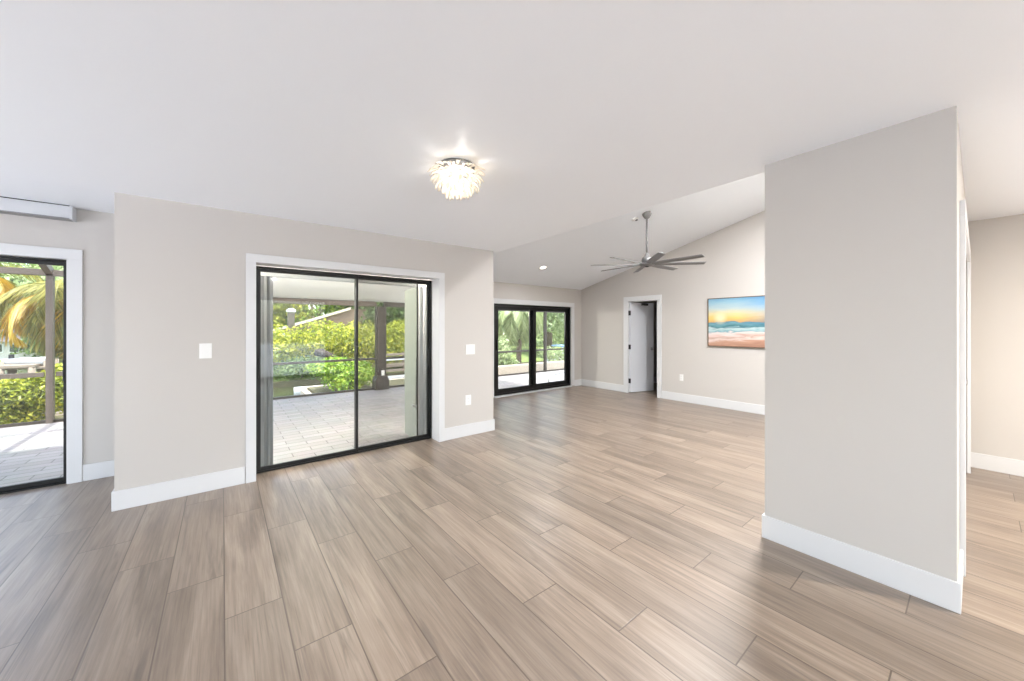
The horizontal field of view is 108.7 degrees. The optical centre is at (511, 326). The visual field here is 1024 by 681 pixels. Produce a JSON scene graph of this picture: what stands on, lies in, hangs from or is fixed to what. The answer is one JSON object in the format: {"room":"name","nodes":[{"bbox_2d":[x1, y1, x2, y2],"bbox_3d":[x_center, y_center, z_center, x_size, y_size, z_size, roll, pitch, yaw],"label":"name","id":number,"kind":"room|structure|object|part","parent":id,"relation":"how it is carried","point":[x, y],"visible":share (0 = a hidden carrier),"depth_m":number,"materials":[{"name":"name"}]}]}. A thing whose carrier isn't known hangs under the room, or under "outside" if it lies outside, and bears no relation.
{"room":"empty living room","nodes":[
{"label":"empty living room","id":0,"kind":"room"},
{"bbox_2d":[0,209,113,464],"bbox_3d":[-4.713,0.110,2.869,2.545,2.600,0.200,0,0,-38],"label":"wall","id":1,"kind":"structure","parent":0,"point":[92,233],"depth_m":3.40,"materials":[{"name":"grey paint"}]},
{"bbox_2d":[0,255,65,494],"bbox_3d":[-4.745,0.403,2.760,1.832,2.014,0.082,0,0,-38],"label":"door","id":2,"kind":"structure","parent":1,"relation":"in","point":[13,259],"depth_m":3.29,"materials":[{"name":"black metal"}]},
{"bbox_3d":[-4.041,0.390,3.312,0.016,0.200,0.026,0,0,-38],"label":"handle","id":3,"kind":"part","parent":2,"relation":"part of","materials":[{"name":"black metal"}]},
{"bbox_2d":[0,196,76,221],"bbox_3d":[-4.679,-1.012,2.689,1.935,0.123,0.124,0,0,-38],"label":"shade housing","id":4,"kind":"object","parent":1,"relation":"attached to","point":[11,206],"visible":1,"depth_m":3.13,"materials":[{"name":"grey metal"}]},
{"bbox_3d":[-4.684,-0.954,2.681,1.918,0.008,0.112,0,0,-38],"label":"rail","id":5,"kind":"part","parent":4,"relation":"part of","materials":[{"name":"silver metal"}]},
{"bbox_2d":[0,243,82,483],"bbox_3d":[-4.727,0.354,2.737,2.024,2.112,0.050,0,0,-38],"label":"trim","id":6,"kind":"structure","parent":1,"relation":"attached to","point":[73,257],"depth_m":3.31,"materials":[{"name":"white paint"}]},
{"bbox_2d":[0,370,563,486],"bbox_3d":[-3.163,1.570,6.037,26.500,0.120,4.800,0,0,-38],"label":"floor","id":7,"kind":"structure","parent":0,"point":[308,426],"depth_m":5.36,"materials":[{"name":"grey tile"}]},
{"bbox_2d":[0,264,563,427],"bbox_3d":[-3.905,-0.298,6.575,26.000,3.615,3.036,0,0,-38],"label":"screen enclosure","id":8,"kind":"object","parent":7,"relation":"on","point":[48,271],"visible":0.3,"depth_m":5.82,"materials":[{"name":"brown metal"}]},
{"bbox_3d":[-10.192,0.745,3.499,12.315,0.070,0.050,0,0,-38],"label":"chair rail","id":9,"kind":"part","parent":8,"relation":"part of","materials":[{"name":"brown metal"}]},
{"bbox_3d":[-7.280,0.325,5.786,0.075,2.370,0.100,0,0,-38],"label":"post","id":10,"kind":"part","parent":8,"relation":"part of","materials":[{"name":"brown metal"}]},
{"bbox_3d":[-4.817,1.488,7.733,26.000,0.045,0.050,0,0,-38],"label":"rail","id":11,"kind":"part","parent":8,"relation":"part of","materials":[{"name":"brown metal"}]},
{"bbox_3d":[0.048,0.770,11.564,13.615,0.050,0.050,0,0,-38],"label":"chair rail","id":12,"kind":"part","parent":8,"relation":"part of","materials":[{"name":"brown metal"}]},
{"bbox_3d":[1.118,0.450,12.400,0.070,2.120,0.100,0,0,-38],"label":"post","id":13,"kind":"part","parent":8,"relation":"part of","materials":[{"name":"brown metal"}]},
{"bbox_2d":[261,272,352,466],"bbox_3d":[-2.203,0.463,3.974,0.896,2.055,0.070,0,0,-38],"label":"vertical blinds","id":14,"kind":"object","parent":7,"relation":"on","point":[266,277],"visible":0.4,"depth_m":3.71,"materials":[{"name":"grey metal"}]},
{"bbox_3d":[-2.513,0.487,3.693,0.002,2.005,0.038,0,0,30],"label":"blade","id":15,"kind":"part","parent":14,"relation":"part of","materials":[{"name":"grey metal"}]},
{"bbox_3d":[-2.491,0.487,3.711,0.036,2.005,0.002,0,0,-15],"label":"blade","id":16,"kind":"part","parent":14,"relation":"part of","materials":[{"name":"grey metal"}]},
{"bbox_3d":[-2.471,0.487,3.726,0.003,2.005,0.030,0,0,23],"label":"blade","id":17,"kind":"part","parent":14,"relation":"part of","materials":[{"name":"grey metal"}]},
{"bbox_3d":[-2.453,0.487,3.740,0.032,2.005,0.003,0,0,-12],"label":"blade","id":18,"kind":"part","parent":14,"relation":"part of","materials":[{"name":"grey metal"}]},
{"bbox_2d":[372,306,388,389],"bbox_3d":[-3.199,0.507,8.943,0.330,2.005,0.250,0,0,-38],"label":"post","id":19,"kind":"object","parent":7,"relation":"on","point":[380,381],"visible":0.98,"depth_m":8.87,"materials":[{"name":"brown metal"}]},
{"bbox_2d":[352,279,425,436],"bbox_3d":[-1.629,0.463,4.720,0.920,2.055,0.608,0,0,-38],"label":"shutter","id":20,"kind":"object","parent":7,"relation":"on","point":[410,294],"visible":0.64,"depth_m":4.78,"materials":[{"name":"grey metal"}]},
{"bbox_3d":[-1.363,0.487,4.961,0.014,2.005,0.562,0,0,-32],"label":"lead blade","id":21,"kind":"part","parent":20,"relation":"part of","materials":[{"name":"silver metal"}]},
{"bbox_3d":[-1.195,0.487,4.731,0.003,2.005,0.034,0,0,27],"label":"blade","id":22,"kind":"part","parent":20,"relation":"part of","materials":[{"name":"grey metal"}]},
{"bbox_3d":[-1.172,0.487,4.749,0.040,2.005,0.002,0,0,-18],"label":"blade","id":23,"kind":"part","parent":20,"relation":"part of","materials":[{"name":"grey metal"}]},
{"bbox_3d":[-1.149,0.487,4.767,0.002,2.005,0.036,0,0,29],"label":"blade","id":24,"kind":"part","parent":20,"relation":"part of","materials":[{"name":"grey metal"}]},
{"bbox_3d":[-1.126,0.487,4.785,0.038,2.005,0.002,0,0,-16],"label":"blade","id":25,"kind":"part","parent":20,"relation":"part of","materials":[{"name":"grey metal"}]},
{"bbox_2d":[114,192,492,490],"bbox_3d":[-1.733,0.110,4.019,3.560,2.600,0.260,0,0,-38],"label":"wall","id":26,"kind":"structure","parent":0,"point":[180,268],"depth_m":3.14,"materials":[{"name":"grey paint"}]},
{"bbox_2d":[199,343,211,358],"bbox_3d":[-2.625,0.205,3.144,0.084,0.128,0.011,0,0,-38],"label":"light switch","id":27,"kind":"object","parent":26,"relation":"attached to","point":[205,349],"visible":1,"depth_m":3.14,"materials":[{"name":"white plastic"}]},
{"bbox_2d":[82,379,581,511],"bbox_3d":[-0.818,1.335,5.743,7.839,0.150,1.864,0,0,-38],"label":"baseboard","id":28,"kind":"structure","parent":26,"relation":"attached to","point":[152,493],"depth_m":3.15,"materials":[{"name":"white paint"}]},
{"bbox_2d":[256,266,431,473],"bbox_3d":[-1.769,0.411,4.120,1.835,1.998,0.137,0,0,-38],"label":"door","id":29,"kind":"structure","parent":26,"relation":"in","point":[259,269],"depth_m":4.09,"materials":[{"name":"black metal"}]},
{"bbox_3d":[-2.430,0.390,3.529,0.016,0.200,0.026,0,0,-38],"label":"handle","id":30,"kind":"part","parent":29,"relation":"part of","materials":[{"name":"black metal"}]},
{"bbox_3d":[-2.091,0.413,3.828,0.927,1.958,0.025,0,0,-38],"label":"sliding panel","id":31,"kind":"part","parent":29,"relation":"part of","materials":[{"name":"clear glass"}]},
{"bbox_3d":[-1.494,0.417,4.415,0.764,1.985,0.015,0,0,-38],"label":"screen panel","id":32,"kind":"part","parent":29,"relation":"part of","materials":[{"name":"clear glass"}]},
{"bbox_3d":[-1.413,0.413,4.397,0.894,1.958,0.026,0,0,-38],"label":"sliding panel","id":33,"kind":"part","parent":29,"relation":"part of","materials":[{"name":"clear glass"}]},
{"bbox_2d":[246,253,444,482],"bbox_3d":[-1.676,0.371,4.001,1.993,2.078,0.200,0,0,-38],"label":"trim","id":34,"kind":"structure","parent":26,"relation":"attached to","point":[438,279],"depth_m":3.81,"materials":[{"name":"white paint"}]},
{"bbox_2d":[465,395,470,404],"bbox_3d":[-0.568,0.948,4.766,0.085,0.130,0.009,0,0,-38],"label":"wall outlet","id":35,"kind":"object","parent":26,"relation":"attached to","point":[467,397],"visible":1,"depth_m":4.76,"materials":[{"name":"white plastic"}]},
{"bbox_2d":[466,344,474,354],"bbox_3d":[-0.541,0.292,4.786,0.135,0.130,0.011,0,0,-38],"label":"light switch","id":36,"kind":"object","parent":26,"relation":"attached to","point":[470,348],"visible":1,"depth_m":4.79,"materials":[{"name":"white plastic"}]},
{"bbox_2d":[256,265,419,302],"bbox_3d":[-1.921,-0.830,7.086,6.650,0.440,4.790,0,0,-38],"label":"ceiling","id":37,"kind":"structure","parent":0,"point":[282,287],"depth_m":7.19,"materials":[{"name":"white paint"}]},
{"bbox_2d":[0,383,1023,680],"bbox_3d":[1.431,1.460,2.870,12.200,0.100,9.340,0,0,-38],"label":"floor","id":38,"kind":"structure","parent":0,"point":[592,534],"depth_m":2.08,"materials":[{"name":"brown wood"}]},
{"bbox_2d":[0,0,1023,252],"bbox_3d":[0.510,-1.188,1.655,9.250,0.305,8.570,0,0,-38],"label":"ceiling","id":39,"kind":"structure","parent":0,"point":[575,114],"depth_m":1.73,"materials":[{"name":"white paint"}]},
{"bbox_2d":[427,158,484,200],"bbox_3d":[-0.365,-0.958,2.435,0.362,0.215,0.373,0,0,-38],"label":"ceiling light","id":40,"kind":"object","parent":39,"relation":"attached to","point":[455,169],"visible":1,"depth_m":2.39,"materials":[{"name":"white glass"}]},
{"bbox_2d":[493,282,580,397],"bbox_3d":[0.128,0.305,7.802,4.045,2.410,0.200,0,0,-38],"label":"wall","id":41,"kind":"structure","parent":0,"point":[501,290],"depth_m":8.29,"materials":[{"name":"grey paint"}]},
{"bbox_2d":[494,303,569,395],"bbox_3d":[0.483,0.454,8.017,2.236,1.848,0.111,0,0,-38],"label":"door","id":42,"kind":"structure","parent":41,"relation":"in","point":[532,309],"depth_m":7.98,"materials":[{"name":"black metal"}]},
{"bbox_3d":[0.083,0.459,7.687,1.108,1.763,0.036,0,0,-38],"label":"sliding panel","id":43,"kind":"part","parent":42,"relation":"part of","materials":[{"name":"black metal"}]},
{"bbox_3d":[0.842,0.459,8.337,1.188,1.763,0.038,0,0,-38],"label":"sliding panel","id":44,"kind":"part","parent":42,"relation":"part of","materials":[{"name":"glass"}]},
{"bbox_2d":[494,386,571,397],"bbox_3d":[0.525,1.395,7.965,2.240,0.030,0.035,0,0,-38],"label":"trim","id":45,"kind":"structure","parent":41,"relation":"attached to","point":[564,386],"depth_m":7.85,"materials":[{"name":"grey metal"}]},
{"bbox_2d":[493,298,573,396],"bbox_3d":[0.509,0.405,7.984,2.440,1.950,0.055,0,0,-38],"label":"trim","id":46,"kind":"structure","parent":41,"relation":"attached to","point":[495,300],"depth_m":8.33,"materials":[{"name":"white paint"}]},
{"bbox_2d":[493,172,764,289],"bbox_3d":[1.614,-1.590,5.749,4.250,1.482,5.265,0,0,-38],"label":"vault","id":47,"kind":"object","parent":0,"point":[569,256],"visible":0.33,"depth_m":6.11,"materials":[{"name":"white paint"}]},
{"bbox_2d":[591,211,705,272],"bbox_3d":[1.958,-1.269,5.329,1.510,0.803,1.510,0,0,-15],"label":"ceiling fan","id":48,"kind":"object","parent":47,"relation":"hanging from","point":[647,261],"visible":1,"depth_m":5.27,"materials":[{"name":"grey paint"}]},
{"bbox_3d":[1.519,-0.912,5.386,0.715,0.030,0.097,0,0,7],"label":"blade","id":49,"kind":"part","parent":48,"relation":"part of","materials":[{"name":"grey paint"}]},
{"bbox_3d":[1.688,-0.912,5.680,0.097,0.030,0.715,0,0,-38],"label":"blade","id":50,"kind":"part","parent":48,"relation":"part of","materials":[{"name":"grey paint"}]},
{"bbox_3d":[1.607,-0.912,5.059,0.715,0.030,0.097,0,0,-38],"label":"blade","id":51,"kind":"part","parent":48,"relation":"part of","materials":[{"name":"grey paint"}]},
{"bbox_3d":[1.900,-0.912,4.890,0.097,0.030,0.715,0,0,7],"label":"blade","id":52,"kind":"part","parent":48,"relation":"part of","materials":[{"name":"grey paint"}]},
{"bbox_3d":[2.309,-0.912,5.598,0.715,0.030,0.097,0,0,-38],"label":"blade","id":53,"kind":"part","parent":48,"relation":"part of","materials":[{"name":"grey paint"}]},
{"bbox_3d":[2.227,-0.912,4.978,0.097,0.030,0.715,0,0,-38],"label":"blade","id":54,"kind":"part","parent":48,"relation":"part of","materials":[{"name":"grey paint"}]},
{"bbox_3d":[2.397,-0.912,5.271,0.715,0.030,0.097,0,0,7],"label":"blade","id":55,"kind":"part","parent":48,"relation":"part of","materials":[{"name":"grey paint"}]},
{"bbox_2d":[636,301,656,376],"bbox_3d":[3.410,0.210,8.318,1.750,2.400,3.250,0,0,-38],"label":"wall","id":56,"kind":"structure","parent":0,"point":[654,302],"depth_m":9.29,"materials":[{"name":"grey paint"}]},
{"bbox_2d":[581,211,764,405],"bbox_3d":[3.299,-0.386,6.948,0.120,3.591,5.065,0,0,-38],"label":"wall","id":57,"kind":"structure","parent":0,"point":[734,254],"depth_m":6.79,"materials":[{"name":"grey paint"}]},
{"bbox_2d":[628,302,653,391],"bbox_3d":[2.804,0.435,8.010,0.667,1.926,0.172,0,0,-17],"label":"door","id":58,"kind":"structure","parent":57,"relation":"in","point":[641,315],"depth_m":7.96,"materials":[{"name":"white paint"}]},
{"bbox_2d":[623,295,661,397],"bbox_3d":[2.739,0.384,7.643,0.140,2.052,0.876,0,0,-38],"label":"trim","id":59,"kind":"structure","parent":57,"relation":"attached to","point":[658,298],"depth_m":7.66,"materials":[{"name":"white paint"}]},
{"bbox_2d":[582,379,764,414],"bbox_3d":[3.246,1.335,6.907,0.014,0.150,5.036,0,0,-38],"label":"baseboard","id":60,"kind":"structure","parent":57,"relation":"attached to","point":[727,404],"depth_m":6.67,"materials":[{"name":"white paint"}]},
{"bbox_2d":[708,295,764,347],"bbox_3d":[3.887,-0.083,6.074,0.036,0.845,1.235,0,0,-38],"label":"painting","id":61,"kind":"object","parent":57,"relation":"attached to","point":[732,321],"visible":0.59,"depth_m":6.17,"materials":[{"name":"multicoloured fabric"}]},
{"bbox_2d":[765,106,966,581],"bbox_3d":[3.516,-0.397,3.374,4.300,3.613,0.820,0,0,-38],"label":"wall partition","id":62,"kind":"structure","parent":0,"point":[862,232],"depth_m":2.08,"materials":[{"name":"grey paint"}]},
{"bbox_2d":[762,512,962,613],"bbox_3d":[3.499,1.335,3.361,3.975,0.150,0.848,0,0,-38],"label":"baseboard","id":63,"kind":"structure","parent":62,"relation":"attached to","point":[938,590],"depth_m":2.04,"materials":[{"name":"white paint"}]},
{"bbox_2d":[960,200,970,576],"bbox_3d":[3.510,0.345,2.833,2.440,2.130,0.022,0,0,-38],"label":"door frame","id":64,"kind":"structure","parent":62,"relation":"attached to","point":[965,252],"depth_m":2.08,"materials":[{"name":"white paint"}]},
{"bbox_2d":[968,214,1023,460],"bbox_3d":[5.645,0.110,2.514,0.120,2.600,3.165,0,0,-38],"label":"wall","id":65,"kind":"structure","parent":0,"point":[996,244],"depth_m":3.57,"materials":[{"name":"grey paint"}]},
{"bbox_2d":[971,452,1023,476],"bbox_3d":[5.592,1.335,2.472,0.014,0.150,3.137,0,0,-38],"label":"baseboard","id":66,"kind":"structure","parent":65,"relation":"attached to","point":[981,461],"depth_m":3.57,"materials":[{"name":"white paint"}]},
{"label":"outside","id":67,"kind":"structure","parent":0,"visible":0},
{"bbox_2d":[0,263,44,338],"bbox_3d":[-15.842,-0.068,10.390,2.909,3.692,2.946,0,0,2],"label":"palm tree","id":68,"kind":"object","parent":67,"point":[4,288],"visible":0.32,"depth_m":11.01,"materials":[{"name":"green plant"}]},
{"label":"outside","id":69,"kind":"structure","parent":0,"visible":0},
{"bbox_2d":[5,364,404,411],"bbox_3d":[-14.400,2.710,18.286,180.000,0.600,27.050,0,0,-38],"label":"canal water","id":70,"kind":"structure","parent":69,"point":[282,391],"depth_m":14.15,"materials":[{"name":"green liquid"}]},
{"bbox_2d":[0,364,42,382],"bbox_3d":[-21.718,2.000,14.863,3.310,0.820,1.209,0,0,-38],"label":"jetty","id":71,"kind":"object","parent":70,"relation":"on","point":[31,368],"visible":0.32,"depth_m":15.35,"materials":[{"name":"white wood"}]},
{"bbox_2d":[0,358,58,372],"bbox_3d":[-21.015,2.005,16.000,1.400,1.110,1.400,0,0,-38],"label":"lift","id":72,"kind":"object","parent":70,"relation":"in","point":[1,363],"visible":0.16,"depth_m":15.68,"materials":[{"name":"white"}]},
{"bbox_2d":[0,354,44,365],"bbox_3d":[-21.037,1.445,15.998,1.545,0.510,0.720,0,0,-4],"label":"boat","id":73,"kind":"object","parent":72,"relation":"on","point":[31,360],"visible":0.66,"depth_m":15.73,"materials":[{"name":"grey"}]},
{"bbox_2d":[294,386,305,394],"bbox_3d":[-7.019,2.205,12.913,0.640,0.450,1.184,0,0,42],"label":"skiff","id":74,"kind":"object","parent":70,"relation":"on","point":[296,389],"visible":0.09,"depth_m":12.49,"materials":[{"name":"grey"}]},
{"bbox_2d":[547,345,563,361],"bbox_3d":[3.032,1.745,22.018,2.678,1.330,1.120,0,0,-28],"label":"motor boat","id":75,"kind":"object","parent":70,"relation":"on","point":[562,346],"visible":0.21,"depth_m":21.44,"materials":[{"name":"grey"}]},
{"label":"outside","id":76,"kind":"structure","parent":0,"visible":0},
{"bbox_2d":[29,378,404,420],"bbox_3d":[1.267,2.390,14.554,100.000,1.240,3.100,0,0,-38],"label":"bank","id":77,"kind":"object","parent":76,"point":[317,389],"visible":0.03,"depth_m":10.74,"materials":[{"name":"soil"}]},
{"bbox_2d":[0,279,62,361],"bbox_3d":[-10.548,0.301,8.881,2.448,2.954,2.318,0,0,-38],"label":"palm tree","id":78,"kind":"object","parent":77,"relation":"on","point":[22,309],"visible":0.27,"depth_m":8.30,"materials":[{"name":"green plant"}]},
{"bbox_2d":[0,370,62,424],"bbox_3d":[-8.687,1.266,6.555,1.749,1.071,0.902,0,0,-38],"label":"plant","id":79,"kind":"object","parent":77,"relation":"on","point":[27,396],"visible":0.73,"depth_m":6.45,"materials":[{"name":"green plant"}]},
{"bbox_2d":[32,360,61,410],"bbox_3d":[-9.343,1.242,7.615,1.051,1.108,1.053,0,0,13],"label":"plant","id":80,"kind":"object","parent":77,"relation":"on","point":[57,365],"visible":0.02,"depth_m":7.51,"materials":[{"name":"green plant"}]},
{"bbox_2d":[34,378,403,416],"bbox_3d":[1.051,2.360,14.829,100.000,1.300,2.800,0,0,-38],"label":"seawall","id":81,"kind":"object","parent":77,"relation":"on","point":[302,391],"visible":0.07,"depth_m":10.69,"materials":[{"name":"concrete"}]},
{"bbox_2d":[303,355,374,390],"bbox_3d":[-4.679,1.302,10.341,1.943,0.998,1.760,0,0,11],"label":"round bush","id":82,"kind":"object","parent":77,"relation":"on","point":[342,373],"visible":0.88,"depth_m":9.91,"materials":[{"name":"green plant"}]},
{"bbox_2d":[498,332,513,365],"bbox_3d":[-0.254,0.994,12.880,0.786,1.600,0.827,0,0,24],"label":"potted shrub","id":83,"kind":"object","parent":77,"relation":"on","point":[502,360],"visible":0.7,"depth_m":12.74,"materials":[{"name":"green plant"}]},
{"bbox_2d":[507,356,519,364],"bbox_3d":[0.023,1.382,12.846,0.622,0.822,0.614,0,0,-38],"label":"potted shrub","id":84,"kind":"object","parent":77,"relation":"on","point":[515,361],"visible":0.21,"depth_m":12.77,"materials":[{"name":"green plant"}]},
{"bbox_2d":[498,311,547,363],"bbox_3d":[0.327,0.324,14.519,2.333,2.912,2.393,0,0,-38],"label":"palm tree","id":85,"kind":"object","parent":77,"relation":"on","point":[520,321],"visible":0.5,"depth_m":14.09,"materials":[{"name":"green plant"}]},
{"bbox_2d":[498,360,563,374],"bbox_3d":[2.269,1.510,13.847,8.100,0.520,0.250,0,0,-38],"label":"wall","id":86,"kind":"structure","parent":77,"relation":"on","point":[515,368],"depth_m":12.23,"materials":[{"name":"concrete"}]},
{"bbox_2d":[538,345,563,360],"bbox_3d":[1.857,1.258,15.427,1.428,1.079,1.279,0,0,23],"label":"shrub","id":87,"kind":"object","parent":77,"relation":"on","point":[554,355],"visible":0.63,"depth_m":15.21,"materials":[{"name":"green plant"}]},
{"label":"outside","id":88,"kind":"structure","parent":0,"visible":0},
{"bbox_2d":[0,333,563,381],"bbox_3d":[-21.440,2.585,51.469,210.000,0.850,72.600,0,0,-38],"label":"ground","id":89,"kind":"structure","parent":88,"point":[524,355],"depth_m":26.87,"materials":[{"name":"green plant"}]},
{"bbox_2d":[0,265,38,323],"bbox_3d":[-63.181,-2.680,44.027,9.832,9.807,10.611,0,0,-38],"label":"broadleaf tree","id":90,"kind":"object","parent":89,"relation":"on","point":[12,279],"visible":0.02,"depth_m":43.73,"materials":[{"name":"green plant"}]},
{"bbox_2d":[0,329,58,358],"bbox_3d":[-34.597,1.160,25.950,6.500,2.000,3.900,0,0,0],"label":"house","id":91,"kind":"structure","parent":89,"relation":"on","point":[5,351],"depth_m":24.50,"materials":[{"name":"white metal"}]},
{"bbox_3d":[-33.147,1.410,24.425,0.560,0.500,0.030,0,0,0],"label":"pane","id":92,"kind":"part","parent":91,"relation":"part of","materials":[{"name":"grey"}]},
{"bbox_2d":[0,262,62,286],"bbox_3d":[-72.756,-6.348,55.207,12.356,17.133,13.348,0,0,-38],"label":"broadleaf tree","id":93,"kind":"object","parent":89,"relation":"on","point":[33,266],"visible":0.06,"depth_m":53.71,"materials":[{"name":"green plant"}]},
{"bbox_2d":[1,269,62,319],"bbox_3d":[-48.912,-2.166,40.205,10.459,8.782,9.660,0,0,-38],"label":"broadleaf tree","id":94,"kind":"object","parent":89,"relation":"on","point":[26,281],"visible":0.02,"depth_m":37.84,"materials":[{"name":"green plant"}]},
{"bbox_2d":[10,319,62,358],"bbox_3d":[-30.846,0.485,25.006,5.053,3.441,4.412,0,0,7],"label":"shrub","id":95,"kind":"object","parent":89,"relation":"on","point":[27,350],"visible":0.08,"depth_m":23.73,"materials":[{"name":"green plant"}]},
{"bbox_2d":[286,308,295,342],"bbox_3d":[-15.055,0.445,25.000,0.520,3.430,0.520,0,0,-38],"label":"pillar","id":96,"kind":"structure","parent":89,"relation":"on","point":[291,311],"depth_m":24.84,"materials":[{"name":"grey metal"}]},
{"bbox_2d":[273,303,314,328],"bbox_3d":[-21.670,-1.238,33.065,7.274,6.923,6.607,0,0,25],"label":"broadleaf tree","id":97,"kind":"object","parent":89,"relation":"on","point":[276,319],"visible":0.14,"depth_m":32.60,"materials":[{"name":"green plant"}]},
{"bbox_2d":[273,324,325,367],"bbox_3d":[-10.174,1.161,16.684,3.192,2.576,3.419,0,0,-38],"label":"shrub","id":98,"kind":"object","parent":89,"relation":"on","point":[283,351],"visible":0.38,"depth_m":15.98,"materials":[{"name":"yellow plant"}]},
{"bbox_2d":[273,354,325,380],"bbox_3d":[-9.008,1.807,15.798,3.017,1.278,3.292,0,0,18],"label":"shrub","id":99,"kind":"object","parent":89,"relation":"on","point":[292,371],"visible":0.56,"depth_m":14.95,"materials":[{"name":"green plant"}]},
{"bbox_2d":[314,349,336,357],"bbox_3d":[-7.678,1.558,15.579,0.832,1.306,1.136,0,0,5],"label":"log","id":100,"kind":"object","parent":99,"relation":"in","point":[323,353],"visible":0.62,"depth_m":15.08,"materials":[{"name":"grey wood"}]},
{"bbox_2d":[59,361,542,387],"bbox_3d":[-4.982,2.600,30.571,210.000,0.820,19.800,0,0,-38],"label":"seawall","id":101,"kind":"object","parent":89,"relation":"on","point":[291,383],"depth_m":15.13,"materials":[{"name":"concrete"}]},
{"bbox_2d":[370,352,404,378],"bbox_3d":[-5.045,2.085,18.541,3.700,1.750,3.050,0,0,-38],"label":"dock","id":102,"kind":"object","parent":101,"relation":"attached to","point":[402,364],"visible":0.06,"depth_m":17.05,"materials":[{"name":"white wood"}]},
{"bbox_2d":[276,304,345,327],"bbox_3d":[-19.833,-1.536,36.257,8.696,7.520,7.706,0,0,-38],"label":"broadleaf tree","id":103,"kind":"object","parent":89,"relation":"on","point":[328,309],"visible":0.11,"depth_m":35.36,"materials":[{"name":"green plant"}]},
{"bbox_2d":[279,318,374,363],"bbox_3d":[-8.546,1.024,17.525,4.036,2.857,4.850,0,0,9],"label":"shrub","id":104,"kind":"object","parent":89,"relation":"on","point":[331,341],"visible":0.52,"depth_m":16.58,"materials":[{"name":"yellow plant"}]},
{"bbox_2d":[273,307,392,350],"bbox_3d":[-12.010,0.300,31.940,14.100,3.720,6.120,0,0,0],"label":"boathouse","id":105,"kind":"object","parent":89,"relation":"on","point":[344,315],"visible":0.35,"depth_m":29.00,"materials":[{"name":"brown wood"}]},
{"bbox_2d":[315,306,365,315],"bbox_3d":[-17.421,-1.830,40.166,7.438,8.106,8.444,0,0,4],"label":"broadleaf tree","id":106,"kind":"object","parent":89,"relation":"on","point":[352,307],"visible":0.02,"depth_m":37.75,"materials":[{"name":"green plant"}]},
{"bbox_2d":[342,320,404,369],"bbox_3d":[-7.008,1.041,18.805,3.310,2.814,3.636,0,0,-38],"label":"shrub","id":107,"kind":"object","parent":89,"relation":"on","point":[392,342],"visible":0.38,"depth_m":18.20,"materials":[{"name":"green plant"}]},
{"bbox_2d":[360,302,404,331],"bbox_3d":[-8.353,-0.845,26.676,5.212,6.134,5.616,0,0,-16],"label":"broadleaf tree","id":108,"kind":"object","parent":89,"relation":"on","point":[392,313],"visible":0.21,"depth_m":24.91,"materials":[{"name":"green plant"}]},
{"bbox_2d":[386,318,404,360],"bbox_3d":[-6.410,0.835,20.599,2.172,2.717,2.558,0,0,25],"label":"shrub","id":109,"kind":"object","parent":89,"relation":"on","point":[402,324],"visible":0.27,"depth_m":19.84,"materials":[{"name":"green plant"}]},
{"bbox_2d":[516,304,553,348],"bbox_3d":[2.869,-1.883,30.862,8.427,8.212,7.483,0,0,-38],"label":"broadleaf tree","id":110,"kind":"object","parent":89,"relation":"on","point":[549,335],"visible":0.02,"depth_m":30.72,"materials":[{"name":"green plant"}]},
{"bbox_2d":[522,325,563,345],"bbox_3d":[3.618,0.141,41.560,6.515,4.147,5.688,0,0,-38],"label":"hedge","id":111,"kind":"object","parent":89,"relation":"on","point":[555,340],"visible":0.14,"depth_m":40.72,"materials":[{"name":"green plant"}]},
{"bbox_2d":[540,306,563,332],"bbox_3d":[4.845,-1.197,26.237,6.619,6.841,6.990,0,0,-22],"label":"broadleaf tree","id":112,"kind":"object","parent":89,"relation":"on","point":[558,320],"visible":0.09,"depth_m":25.72,"materials":[{"name":"green plant"}]}
]}

